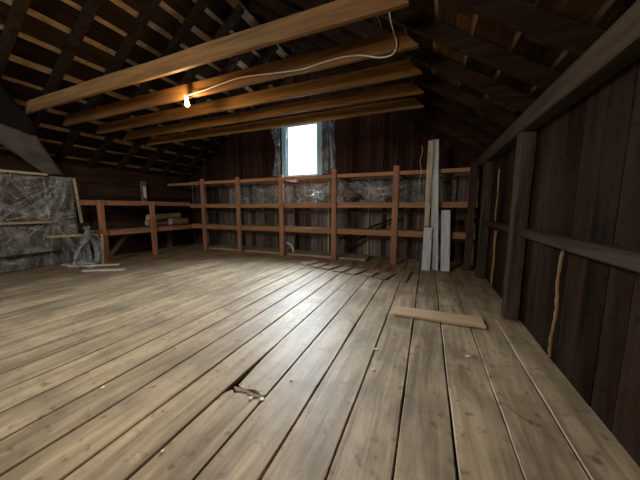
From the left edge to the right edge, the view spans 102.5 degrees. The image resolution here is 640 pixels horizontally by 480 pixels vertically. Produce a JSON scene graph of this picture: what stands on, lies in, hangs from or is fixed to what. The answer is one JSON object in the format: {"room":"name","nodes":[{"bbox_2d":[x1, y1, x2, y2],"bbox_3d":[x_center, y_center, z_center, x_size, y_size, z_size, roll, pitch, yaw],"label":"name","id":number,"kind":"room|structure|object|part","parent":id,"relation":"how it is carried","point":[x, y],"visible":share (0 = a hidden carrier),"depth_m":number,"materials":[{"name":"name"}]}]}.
{"room":"attic","nodes":[
{"label":"attic","id":0,"kind":"room"},
{"bbox_2d":[0,152,194,272],"bbox_3d":[-6.792,-0.507,5.084,0.070,2.550,10.400,3,8,22],"label":"wall","id":1,"kind":"structure","parent":0,"point":[101,182],"depth_m":6.65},
{"bbox_2d":[0,0,636,176],"bbox_3d":[-2.534,-2.921,2.994,10.394,3.514,10.400,3,8,22],"label":"ceiling","id":2,"kind":"structure","parent":0,"point":[47,25],"depth_m":4.53,"materials":[{"name":"brown wood"}]},
{"bbox_2d":[0,0,30,78],"bbox_3d":[-4.682,-3.074,3.868,4.568,3.082,0.105,3,8,22],"label":"rafter","id":3,"kind":"object","parent":2,"relation":"attached to","point":[18,10],"visible":1,"depth_m":3.79,"materials":[{"name":"brown wood"}]},
{"bbox_2d":[0,85,36,134],"bbox_3d":[-5.479,-2.490,3.877,0.774,1.116,2.452,-2,7,-15],"label":"felt","id":4,"kind":"object","parent":2,"relation":"attached to","point":[12,115],"visible":1,"depth_m":4.64,"materials":[{"name":"black fabric"}]},
{"bbox_2d":[0,123,63,175],"bbox_3d":[-6.053,-1.902,4.642,0.656,1.113,2.938,0,7,0],"label":"tarpaulin","id":5,"kind":"object","parent":2,"relation":"hanging from","point":[28,147],"visible":0.98,"depth_m":5.28,"materials":[{"name":"grey fabric"}]},
{"bbox_2d":[12,0,102,159],"bbox_3d":[-4.429,-3.150,4.471,4.567,3.083,0.107,3,8,22],"label":"rafter","id":6,"kind":"object","parent":2,"relation":"attached to","point":[90,8],"visible":0.65,"depth_m":4.37,"materials":[{"name":"brown wood"}]},
{"bbox_2d":[54,0,161,163],"bbox_3d":[-4.175,-3.226,5.076,4.569,3.080,0.107,3,8,22],"label":"rafter","id":7,"kind":"object","parent":2,"relation":"attached to","point":[150,6],"visible":0.8,"depth_m":4.86,"materials":[{"name":"brown wood"}]},
{"bbox_2d":[88,0,211,167],"bbox_3d":[-3.920,-3.300,5.681,4.569,3.080,0.106,3,8,22],"label":"rafter","id":8,"kind":"object","parent":2,"relation":"attached to","point":[200,6],"visible":0.68,"depth_m":5.22,"materials":[{"name":"brown wood"}]},
{"bbox_2d":[116,4,244,171],"bbox_3d":[-3.667,-3.376,6.284,4.567,3.084,0.105,3,8,22],"label":"rafter","id":9,"kind":"object","parent":2,"relation":"attached to","point":[238,11],"visible":0.6,"depth_m":5.93,"materials":[{"name":"brown wood"}]},
{"bbox_2d":[140,25,258,173],"bbox_3d":[-3.412,-3.451,6.889,4.570,3.079,0.107,3,8,22],"label":"rafter","id":10,"kind":"object","parent":2,"relation":"attached to","point":[234,60],"visible":0.48,"depth_m":6.96,"materials":[{"name":"brown wood"}]},
{"bbox_2d":[160,44,278,176],"bbox_3d":[-3.159,-3.527,7.494,4.568,3.082,0.108,3,8,22],"label":"rafter","id":11,"kind":"object","parent":2,"relation":"attached to","point":[270,52],"visible":0.59,"depth_m":7.42,"materials":[{"name":"brown wood"}]},
{"bbox_2d":[178,56,288,178],"bbox_3d":[-2.904,-3.602,8.099,4.570,3.079,0.107,3,8,22],"label":"rafter","id":12,"kind":"object","parent":2,"relation":"attached to","point":[265,85],"visible":0.51,"depth_m":8.46,"materials":[{"name":"brown wood"}]},
{"bbox_2d":[238,0,292,57],"bbox_3d":[-2.514,-4.496,2.790,0.046,0.202,10.200,3,8,22],"label":"board","id":13,"kind":"object","parent":2,"relation":"attached to","point":[246,4],"visible":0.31,"depth_m":5.56,"materials":[{"name":"brown wood"}]},
{"bbox_2d":[249,2,506,137],"bbox_3d":[0.839,-3.034,4.478,4.918,3.313,0.067,3,8,22],"label":"rafter","id":14,"kind":"object","parent":2,"relation":"attached to","point":[473,119],"visible":0.52,"depth_m":4.14,"materials":[{"name":"brown wood"}]},
{"bbox_2d":[147,98,423,145],"bbox_3d":[-1.458,-2.466,5.596,6.924,0.181,0.060,3,8,22],"label":"tie","id":15,"kind":"object","parent":14,"relation":"attached to","point":[410,103],"visible":1,"depth_m":5.13,"materials":[{"name":"brown wood"}]},
{"bbox_2d":[267,21,496,146],"bbox_3d":[1.062,-3.100,5.009,4.919,3.312,0.066,3,8,22],"label":"rafter","id":16,"kind":"object","parent":2,"relation":"attached to","point":[448,119],"visible":0.4,"depth_m":4.64,"materials":[{"name":"brown wood"}]},
{"bbox_2d":[280,41,488,152],"bbox_3d":[1.285,-3.165,5.540,4.918,3.313,0.066,3,8,22],"label":"rafter","id":17,"kind":"object","parent":2,"relation":"attached to","point":[417,113],"visible":0.4,"depth_m":5.21,"materials":[{"name":"brown wood"}]},
{"bbox_2d":[254,0,518,127],"bbox_3d":[0.616,-2.968,3.946,4.918,3.314,0.066,3,8,22],"label":"rafter","id":18,"kind":"object","parent":2,"relation":"attached to","point":[504,117],"visible":0.55,"depth_m":3.58,"materials":[{"name":"brown wood"}]},
{"bbox_2d":[123,82,423,140],"bbox_3d":[-1.681,-2.398,5.064,6.924,0.180,0.061,3,8,22],"label":"tie","id":19,"kind":"object","parent":18,"relation":"attached to","point":[406,89],"visible":1,"depth_m":4.56,"materials":[{"name":"brown wood"}]},
{"bbox_2d":[291,51,482,157],"bbox_3d":[1.509,-3.233,6.071,4.917,3.315,0.067,3,8,22],"label":"rafter","id":20,"kind":"object","parent":2,"relation":"attached to","point":[405,115],"visible":0.32,"depth_m":5.74,"materials":[{"name":"brown wood"}]},
{"bbox_2d":[288,0,536,112],"bbox_3d":[0.393,-2.902,3.415,4.917,3.314,0.068,3,8,22],"label":"rafter","id":21,"kind":"object","parent":2,"relation":"attached to","point":[497,90],"visible":0.56,"depth_m":3.00,"materials":[{"name":"brown wood"}]},
{"bbox_2d":[96,59,421,133],"bbox_3d":[-1.904,-2.344,4.532,6.899,0.201,0.061,3,8,22],"label":"tie","id":22,"kind":"object","parent":21,"relation":"attached to","point":[404,68],"visible":0.98,"depth_m":3.98,"materials":[{"name":"brown wood"}]},
{"bbox_2d":[378,7,562,90],"bbox_3d":[0.170,-2.836,2.884,4.918,3.313,0.068,3,8,22],"label":"rafter","id":23,"kind":"object","parent":2,"relation":"attached to","point":[532,72],"visible":0.59,"depth_m":2.43,"materials":[{"name":"brown wood"}]},
{"bbox_2d":[63,30,418,125],"bbox_3d":[-2.127,-2.292,3.999,6.857,0.210,0.061,3,8,22],"label":"tie","id":24,"kind":"object","parent":23,"relation":"attached to","point":[384,44],"visible":0.98,"depth_m":3.40,"materials":[{"name":"brown wood"}]},
{"bbox_2d":[184,12,397,106],"bbox_3d":[-0.615,-2.233,3.260,3.074,0.596,0.136,3,8,22],"label":"cable","id":25,"kind":"object","parent":24,"relation":"hanging from","point":[186,97],"depth_m":3.17,"materials":[{"name":"beige plastic"}]},
{"bbox_3d":[-0.591,-2.286,3.243,3.023,0.487,0.136,3,8,22],"label":"power cord","id":26,"kind":"part","parent":25,"relation":"part of","materials":[{"name":"white plastic"}]},
{"bbox_2d":[441,0,605,55],"bbox_3d":[-0.054,-2.769,2.353,4.919,3.311,0.066,3,8,22],"label":"rafter","id":27,"kind":"object","parent":2,"relation":"attached to","point":[563,32],"visible":0.67,"depth_m":1.81,"materials":[{"name":"brown wood"}]},
{"bbox_2d":[24,0,408,114],"bbox_3d":[-2.351,-2.266,3.463,6.736,0.210,0.061,3,8,22],"label":"tie","id":28,"kind":"object","parent":27,"relation":"attached to","point":[337,13],"visible":1,"depth_m":2.87,"materials":[{"name":"brown wood"}]},
{"bbox_2d":[0,243,639,479],"bbox_3d":[-2.683,0.999,3.545,10.437,0.162,10.600,3,8,22],"label":"floor","id":29,"kind":"structure","parent":0,"point":[169,337],"depth_m":2.02,"materials":[{"name":"brown wood"}]},
{"bbox_2d":[0,172,79,272],"bbox_3d":[-7.318,-0.138,3.495,0.110,2.070,6.400,3,8,22],"label":"plastic sheet","id":30,"kind":"object","parent":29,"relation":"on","point":[56,215],"visible":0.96,"depth_m":5.86,"materials":[{"name":"grey"}]},
{"bbox_2d":[0,169,46,175],"bbox_3d":[-7.303,-1.149,3.155,0.036,0.053,5.820,3,8,22],"label":"batten","id":31,"kind":"object","parent":30,"relation":"attached to","point":[1,170],"visible":1,"depth_m":5.47,"materials":[{"name":"brown wood"}]},
{"bbox_2d":[0,221,51,224],"bbox_3d":[-7.306,-0.100,3.276,0.035,0.078,5.800,3,8,22],"label":"batten","id":32,"kind":"object","parent":30,"relation":"attached to","point":[31,222],"visible":1,"depth_m":5.52,"materials":[{"name":"brown wood"}]},
{"bbox_2d":[0,250,60,258],"bbox_3d":[-7.315,0.612,3.423,0.028,0.077,5.900,3,8,22],"label":"batten","id":33,"kind":"object","parent":30,"relation":"attached to","point":[56,250],"visible":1,"depth_m":5.64,"materials":[{"name":"brown wood"}]},
{"bbox_2d":[72,178,82,222],"bbox_3d":[-5.996,-0.969,6.362,0.030,1.093,0.115,3,8,22],"label":"batten","id":34,"kind":"object","parent":30,"relation":"attached to","point":[73,179],"visible":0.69,"depth_m":6.34,"materials":[{"name":"brown wood"}]},
{"bbox_2d":[61,263,97,267],"bbox_3d":[-5.619,0.596,6.000,1.008,0.031,0.126,2,7,15],"label":"scrap","id":35,"kind":"object","parent":29,"relation":"on","point":[65,264],"visible":0.64,"depth_m":6.04,"materials":[{"name":"wood"}]},
{"bbox_2d":[68,263,120,266],"bbox_3d":[-5.133,0.578,5.865,0.989,0.032,0.093,-2,7,-13],"label":"scrap","id":36,"kind":"object","parent":35,"relation":"on","point":[116,263],"visible":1,"depth_m":5.84,"materials":[{"name":"grey wood"}]},
{"bbox_2d":[73,262,98,263],"bbox_3d":[-5.737,0.561,6.302,0.670,0.030,0.086,1,7,9],"label":"scrap","id":37,"kind":"object","parent":29,"relation":"on","point":[73,262],"visible":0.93,"depth_m":6.27,"materials":[{"name":"grey wood"}]},
{"bbox_2d":[100,234,103,263],"bbox_3d":[-5.212,0.221,6.154,0.034,0.744,0.105,0,7,1],"label":"white lath","id":38,"kind":"object","parent":29,"relation":"on","point":[101,235],"visible":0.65,"depth_m":6.15,"materials":[{"name":"paint"}]},
{"bbox_2d":[82,268,125,271],"bbox_3d":[-4.667,0.650,5.557,0.806,0.033,0.116,-1,7,-7],"label":"scrap","id":39,"kind":"object","parent":29,"relation":"on","point":[120,269],"visible":1,"depth_m":5.54,"materials":[{"name":"beige wood"}]},
{"bbox_2d":[109,234,128,259],"bbox_3d":[-5.495,0.162,6.992,0.048,0.670,0.801,1,7,4],"label":"board","id":40,"kind":"object","parent":29,"relation":"on","point":[125,236],"visible":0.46,"depth_m":6.99,"materials":[{"name":"brown wood"}]},
{"bbox_2d":[69,181,199,263],"bbox_3d":[-5.052,-0.632,7.263,1.435,2.160,2.960,3,8,22],"label":"shelf","id":41,"kind":"object","parent":29,"relation":"on","point":[153,228],"visible":0.98,"depth_m":7.13,"materials":[{"name":"brown wood"}]},
{"bbox_2d":[47,233,98,237],"bbox_3d":[-5.438,-0.099,5.696,0.038,0.076,0.892,3,8,22],"label":"wooden stick","id":42,"kind":"object","parent":41,"relation":"attached to","point":[74,235],"visible":1,"depth_m":5.65,"materials":[{"name":"brown wood"}]},
{"bbox_3d":[-5.244,-0.189,6.209,0.055,1.540,0.132,3,8,22],"label":"post","id":43,"kind":"part","parent":41,"relation":"part of","materials":[{"name":"brown wood"}]},
{"bbox_3d":[-4.878,-1.015,7.143,0.050,0.118,2.960,3,8,22],"label":"rail","id":44,"kind":"part","parent":41,"relation":"part of","materials":[{"name":"brown wood"}]},
{"bbox_3d":[-4.822,-0.298,7.372,0.053,0.139,2.660,3,8,22],"label":"rail","id":45,"kind":"part","parent":41,"relation":"part of","materials":[{"name":"brown wood"}]},
{"bbox_2d":[143,186,146,197],"bbox_3d":[-5.409,-1.481,7.930,0.003,0.360,0.100,3,8,22],"label":"paper sheet","id":46,"kind":"object","parent":41,"relation":"attached to","point":[144,187],"visible":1,"depth_m":7.93,"materials":[{"name":"white paper"}]},
{"bbox_3d":[-4.762,-0.326,7.354,0.056,1.530,0.132,3,8,22],"label":"post","id":47,"kind":"part","parent":41,"relation":"part of","materials":[{"name":"brown wood"}]},
{"bbox_2d":[145,219,168,225],"bbox_3d":[-5.000,-0.580,8.218,0.243,0.223,1.082,3,8,22],"label":"roll","id":48,"kind":"object","parent":41,"relation":"on","point":[158,222],"visible":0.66,"depth_m":8.00,"materials":[{"name":"brown fabric"}]},
{"bbox_2d":[167,218,188,225],"bbox_3d":[-4.574,-0.596,8.307,0.248,0.237,0.643,3,8,22],"label":"roll","id":49,"kind":"object","parent":41,"relation":"on","point":[174,221],"visible":0.99,"depth_m":8.20,"materials":[{"name":"brown fabric"}]},
{"bbox_2d":[146,212,181,220],"bbox_3d":[-4.853,-0.733,8.028,0.227,0.252,1.083,3,8,22],"label":"roll","id":50,"kind":"object","parent":49,"relation":"on","point":[166,216],"visible":0.94,"depth_m":7.98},
{"bbox_3d":[-4.490,-1.825,8.429,1.400,0.080,0.050,3,8,22],"label":"corner rail","id":51,"kind":"part","parent":41,"relation":"part of","materials":[{"name":"brown wood"}]},
{"bbox_2d":[234,386,262,397],"bbox_3d":[-0.537,1.126,1.892,0.270,0.014,0.046,3,8,25],"label":"board splinter","id":52,"kind":"object","parent":29,"relation":"on","point":[237,389],"visible":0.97,"depth_m":1.90,"materials":[{"name":"brown wood"}]},
{"bbox_2d":[299,260,319,265],"bbox_3d":[-0.254,0.556,6.312,0.271,0.036,0.500,6,9,38],"label":"plank","id":53,"kind":"object","parent":29,"relation":"on","point":[310,262],"visible":1,"depth_m":6.27,"materials":[{"name":"beige wood"}]},
{"bbox_2d":[310,262,328,267],"bbox_3d":[-0.008,0.585,6.082,0.244,0.030,0.481,5,9,35],"label":"plank","id":54,"kind":"object","parent":29,"relation":"on","point":[320,264],"visible":1,"depth_m":6.05,"materials":[{"name":"beige wood"}]},
{"bbox_2d":[320,263,342,269],"bbox_3d":[0.259,0.609,5.884,0.264,0.032,0.522,6,9,40],"label":"plank","id":55,"kind":"object","parent":29,"relation":"on","point":[331,266],"visible":1,"depth_m":5.83,"materials":[{"name":"brown wood"}]},
{"bbox_2d":[188,163,479,270],"bbox_3d":[-0.347,-0.723,7.384,8.250,2.310,0.967,3,8,22],"label":"shelf","id":56,"kind":"object","parent":29,"relation":"on","point":[395,234],"visible":0.97,"depth_m":6.93,"materials":[{"name":"brown wood"}]},
{"bbox_3d":[-3.758,-0.813,8.308,0.135,2.260,0.052,3,8,22],"label":"post","id":57,"kind":"part","parent":56,"relation":"part of","materials":[{"name":"brown wood"}]},
{"bbox_3d":[-2.457,-0.746,7.769,0.135,2.260,0.053,3,8,22],"label":"post","id":58,"kind":"part","parent":56,"relation":"part of","materials":[{"name":"brown wood"}]},
{"bbox_3d":[-1.072,-0.674,7.196,0.135,2.260,0.053,3,8,22],"label":"post","id":59,"kind":"part","parent":56,"relation":"part of","materials":[{"name":"brown wood"}]},
{"bbox_3d":[-0.527,-1.665,6.898,8.200,0.089,0.052,3,8,22],"label":"rail","id":60,"kind":"part","parent":56,"relation":"part of","materials":[{"name":"brown wood"}]},
{"bbox_3d":[-0.503,-0.270,7.062,8.250,0.129,0.052,3,8,22],"label":"rail","id":61,"kind":"part","parent":56,"relation":"part of","materials":[{"name":"brown wood"}]},
{"bbox_3d":[-0.504,-0.935,6.979,8.250,0.119,0.051,3,8,22],"label":"rail","id":62,"kind":"part","parent":56,"relation":"part of","materials":[{"name":"brown wood"}]},
{"bbox_3d":[0.358,-0.625,6.600,0.134,2.310,0.051,3,8,22],"label":"post","id":63,"kind":"part","parent":56,"relation":"part of","materials":[{"name":"brown wood"}]},
{"bbox_2d":[231,177,448,202],"bbox_3d":[0.076,-1.374,7.474,6.900,0.580,0.127,3,8,22],"label":"plastic sheet","id":64,"kind":"object","parent":56,"relation":"attached to","point":[369,188],"visible":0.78,"depth_m":7.07,"materials":[{"name":"grey"}]},
{"bbox_2d":[341,189,358,200],"bbox_3d":[0.786,-1.186,6.737,0.476,0.306,0.230,5,8,32],"label":"sack","id":65,"kind":"object","parent":56,"relation":"on","point":[347,195],"visible":1,"depth_m":6.71,"materials":[{"name":"brown fabric"}]},
{"bbox_2d":[371,187,388,195],"bbox_3d":[1.475,-1.175,6.260,0.435,0.214,0.087,3,8,22],"label":"coiled cable","id":66,"kind":"object","parent":56,"relation":"on","point":[380,189],"visible":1,"depth_m":6.26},
{"bbox_3d":[1.753,-0.554,6.024,0.135,2.310,0.052,3,8,22],"label":"post","id":67,"kind":"part","parent":56,"relation":"part of","materials":[{"name":"brown wood"}]},
{"bbox_3d":[3.183,-0.455,5.435,0.134,2.260,0.053,3,8,22],"label":"post","id":68,"kind":"part","parent":56,"relation":"part of","materials":[{"name":"brown wood"}]},
{"bbox_2d":[333,266,352,272],"bbox_3d":[0.509,0.638,5.652,0.244,0.033,0.501,5,8,33],"label":"plank","id":69,"kind":"object","parent":29,"relation":"on","point":[342,269],"visible":1,"depth_m":5.57,"materials":[{"name":"brown wood"}]},
{"bbox_2d":[345,260,351,264],"bbox_3d":[0.704,0.557,6.347,0.163,0.026,0.501,0,7,3],"label":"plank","id":70,"kind":"object","parent":29,"relation":"on","point":[347,262],"visible":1,"depth_m":6.30,"materials":[{"name":"brown wood"}]},
{"bbox_2d":[345,268,366,274],"bbox_3d":[0.773,0.663,5.457,0.248,0.032,0.542,6,9,38],"label":"plank","id":71,"kind":"object","parent":29,"relation":"on","point":[355,271],"visible":1,"depth_m":5.39,"materials":[{"name":"brown wood"}]},
{"bbox_2d":[360,269,379,276],"bbox_3d":[1.043,0.682,5.302,0.247,0.035,0.500,5,9,34],"label":"plank","id":72,"kind":"object","parent":29,"relation":"on","point":[371,272],"visible":1,"depth_m":5.22,"materials":[{"name":"brown wood"}]},
{"bbox_2d":[373,271,395,279],"bbox_3d":[1.307,0.703,5.128,0.261,0.033,0.562,5,9,36],"label":"plank","id":73,"kind":"object","parent":29,"relation":"on","point":[384,275],"visible":1,"depth_m":5.07,"materials":[{"name":"brown wood"}]},
{"bbox_2d":[392,269,411,281],"bbox_3d":[1.646,0.703,5.117,0.250,0.035,0.851,4,8,27],"label":"plank","id":74,"kind":"object","parent":29,"relation":"on","point":[402,275],"visible":1,"depth_m":5.02,"materials":[{"name":"brown wood"}]},
{"bbox_2d":[421,227,432,270],"bbox_3d":[2.320,0.195,5.576,0.180,0.930,0.146,3,8,22],"label":"board","id":75,"kind":"object","parent":29,"relation":"on","point":[427,237],"visible":1,"depth_m":5.56,"materials":[{"name":"grey wood"}]},
{"bbox_2d":[424,140,433,225],"bbox_3d":[2.349,-1.212,5.543,0.119,1.827,0.176,3,8,22],"label":"board","id":76,"kind":"object","parent":75,"relation":"on","point":[430,143],"visible":1,"depth_m":5.53,"materials":[{"name":"grey wood"}]},
{"bbox_2d":[431,139,438,270],"bbox_3d":[2.486,-0.743,5.545,0.141,2.802,0.336,0,7,-3],"label":"board","id":77,"kind":"object","parent":29,"relation":"on","point":[435,170],"visible":0.92,"depth_m":5.54,"materials":[{"name":"grey wood"}]},
{"bbox_3d":[2.522,-0.710,5.520,0.044,2.738,0.277,-1,7,-8],"label":"edge moulding","id":78,"kind":"part","parent":77,"relation":"part of","materials":[{"name":"grey wood"}]},
{"bbox_2d":[393,305,486,328],"bbox_3d":[1.448,0.947,3.192,1.006,0.030,0.301,3,8,22],"label":"plank","id":79,"kind":"object","parent":29,"relation":"on","point":[430,315],"visible":1,"depth_m":3.15,"materials":[{"name":"brown wood"}]},
{"bbox_2d":[440,210,449,270],"bbox_3d":[2.701,0.013,5.538,0.213,1.305,0.252,3,8,22],"label":"board","id":80,"kind":"object","parent":29,"relation":"on","point":[445,214],"visible":1,"depth_m":5.52,"materials":[{"name":"grey wood"}]},
{"bbox_2d":[475,161,494,278],"bbox_3d":[3.125,-0.354,4.888,0.156,2.195,0.164,3,8,22],"label":"timber post","id":81,"kind":"object","parent":29,"relation":"on","point":[488,167],"visible":0.98,"depth_m":4.83,"materials":[{"name":"brown wood"}]},
{"bbox_2d":[506,404,529,420],"bbox_3d":[1.306,1.141,1.700,0.012,0.008,0.141,-3,8,-22],"label":"wood splinter","id":82,"kind":"object","parent":29,"relation":"on","point":[514,410],"visible":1,"depth_m":1.69,"materials":[{"name":"brown wood"}]},
{"bbox_2d":[501,130,537,320],"bbox_3d":[2.354,-0.126,3.057,0.156,2.195,0.164,3,8,22],"label":"timber post","id":83,"kind":"object","parent":29,"relation":"on","point":[526,143],"visible":0.97,"depth_m":3.00,"materials":[{"name":"brown wood"}]},
{"bbox_2d":[191,71,479,262],"bbox_3d":[-0.467,-2.449,7.787,9.757,5.736,0.076,3,8,22],"label":"wall","id":84,"kind":"structure","parent":0,"point":[380,142],"depth_m":7.36,"materials":[{"name":"brown wood"}]},
{"bbox_2d":[273,128,280,167],"bbox_3d":[-1.383,-2.730,8.002,0.355,1.460,0.102,2,7,15],"label":"curtain","id":85,"kind":"object","parent":84,"relation":"hanging from","point":[276,154],"visible":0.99,"depth_m":7.98,"materials":[{"name":"grey fabric"}]},
{"bbox_2d":[281,127,286,176],"bbox_3d":[-1.112,-2.740,7.966,0.163,1.530,0.035,3,8,22],"label":"strip","id":86,"kind":"object","parent":84,"relation":"attached to","point":[284,155],"visible":0.94,"depth_m":7.95,"materials":[{"name":"grey wood"}]},
{"bbox_2d":[286,122,316,176],"bbox_3d":[-0.530,-2.715,7.806,1.060,1.540,0.090,3,8,22],"label":"window","id":87,"kind":"structure","parent":84,"relation":"in","point":[308,124],"depth_m":7.88,"materials":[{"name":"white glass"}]},
{"bbox_2d":[317,122,322,174],"bbox_3d":[-0.005,-2.683,7.508,0.165,1.530,0.036,3,8,22],"label":"strip","id":88,"kind":"object","parent":84,"relation":"attached to","point":[319,124],"visible":0.95,"depth_m":7.50,"materials":[{"name":"grey wood"}]},
{"bbox_2d":[323,121,333,173],"bbox_3d":[0.243,-2.647,7.339,0.410,1.460,0.097,3,8,22],"label":"curtain","id":89,"kind":"object","parent":84,"relation":"hanging from","point":[332,162],"visible":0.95,"depth_m":7.33,"materials":[{"name":"grey fabric"}]},
{"bbox_2d":[473,57,639,466],"bbox_3d":[1.837,-0.112,1.507,0.092,2.650,10.400,3,8,22],"label":"wall","id":90,"kind":"structure","parent":0,"point":[583,312],"depth_m":1.85,"materials":[{"name":"brown wood"}]},
{"bbox_2d":[484,220,508,232],"bbox_3d":[2.770,-0.211,3.963,0.097,0.101,1.830,3,8,22],"label":"rail","id":91,"kind":"object","parent":90,"relation":"attached to","point":[503,227],"visible":0.74,"depth_m":3.90,"materials":[{"name":"brown wood"}]},
{"bbox_2d":[474,0,639,170],"bbox_3d":[1.728,-1.131,1.426,0.164,0.197,10.180,3,8,22],"label":"plate","id":92,"kind":"object","parent":90,"relation":"attached to","point":[618,47],"visible":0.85,"depth_m":1.79,"materials":[{"name":"brown wood"}]},
{"bbox_2d":[519,228,639,273],"bbox_3d":[1.078,0.290,-0.065,0.097,0.101,6.625,3,8,22],"label":"rail","id":93,"kind":"object","parent":90,"relation":"attached to","point":[628,259],"visible":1,"depth_m":1.68,"materials":[{"name":"brown wood"}]}
]}

